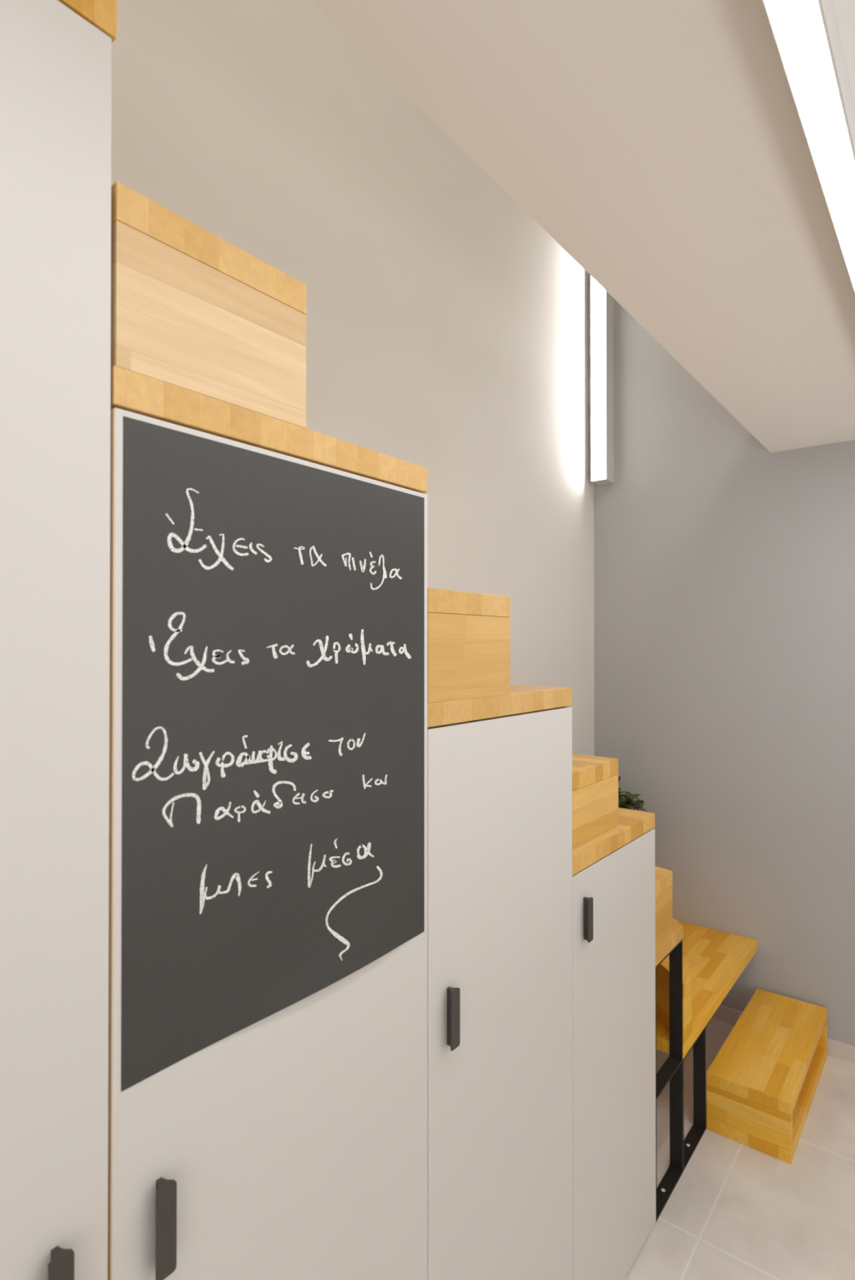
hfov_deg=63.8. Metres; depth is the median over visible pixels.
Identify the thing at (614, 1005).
base cabinet
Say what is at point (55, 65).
tall cabinet
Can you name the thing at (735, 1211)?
floor
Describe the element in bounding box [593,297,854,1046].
wall
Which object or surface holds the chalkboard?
attached to the tall cabinet at (292, 1144)
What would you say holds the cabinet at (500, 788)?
on the floor
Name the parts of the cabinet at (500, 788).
handle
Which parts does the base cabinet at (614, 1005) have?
handle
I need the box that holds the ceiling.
[311,0,854,453]
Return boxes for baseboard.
[711,1004,854,1064]
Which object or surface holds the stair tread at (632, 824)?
on the base cabinet at (614, 1005)
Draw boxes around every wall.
[111,0,594,755]
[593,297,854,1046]
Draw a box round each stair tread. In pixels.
[57,0,116,42]
[110,365,427,493]
[427,684,572,727]
[572,807,654,875]
[654,917,683,967]
[656,920,757,1058]
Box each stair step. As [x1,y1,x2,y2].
[111,181,306,427]
[427,587,510,702]
[572,753,617,857]
[654,866,671,952]
[655,955,691,1044]
[706,988,826,1164]
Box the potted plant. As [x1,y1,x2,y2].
[617,776,647,812]
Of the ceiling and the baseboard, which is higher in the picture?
the ceiling
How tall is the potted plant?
0.464 m
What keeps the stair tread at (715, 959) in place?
on the steel frame at (691, 1141)
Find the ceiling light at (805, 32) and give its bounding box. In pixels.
[762,0,854,293]
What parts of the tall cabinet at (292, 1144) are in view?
handle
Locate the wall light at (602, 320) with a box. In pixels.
[590,275,613,485]
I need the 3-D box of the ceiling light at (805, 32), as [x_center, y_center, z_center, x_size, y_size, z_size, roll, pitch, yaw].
[0.432,-0.776,0.810,0.054,0.059,3.606,0,-1,38]
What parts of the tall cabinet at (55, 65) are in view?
handle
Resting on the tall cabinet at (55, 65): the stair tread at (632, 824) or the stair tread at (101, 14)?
the stair tread at (101, 14)
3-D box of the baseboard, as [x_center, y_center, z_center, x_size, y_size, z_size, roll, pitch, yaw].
[2.410,1.628,2.130,4.041,0.066,0.009,0,-1,38]
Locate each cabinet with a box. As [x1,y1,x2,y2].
[0,0,111,1279]
[107,407,427,1279]
[427,706,572,1279]
[572,828,655,1279]
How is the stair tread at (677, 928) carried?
on the steel frame at (671, 1070)
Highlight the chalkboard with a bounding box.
[120,416,424,1091]
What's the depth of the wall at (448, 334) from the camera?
2.23 m
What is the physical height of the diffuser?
1.183 m
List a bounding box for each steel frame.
[654,938,682,1222]
[682,1026,705,1171]
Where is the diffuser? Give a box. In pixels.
[591,276,605,480]
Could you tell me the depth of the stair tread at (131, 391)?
0.86 m
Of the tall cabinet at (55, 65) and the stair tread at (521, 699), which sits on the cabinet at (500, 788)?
the stair tread at (521, 699)
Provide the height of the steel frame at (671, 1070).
0.726 m
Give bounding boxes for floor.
[624,1017,854,1279]
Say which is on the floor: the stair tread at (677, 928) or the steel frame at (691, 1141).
the steel frame at (691, 1141)
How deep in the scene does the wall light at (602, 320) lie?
3.28 m

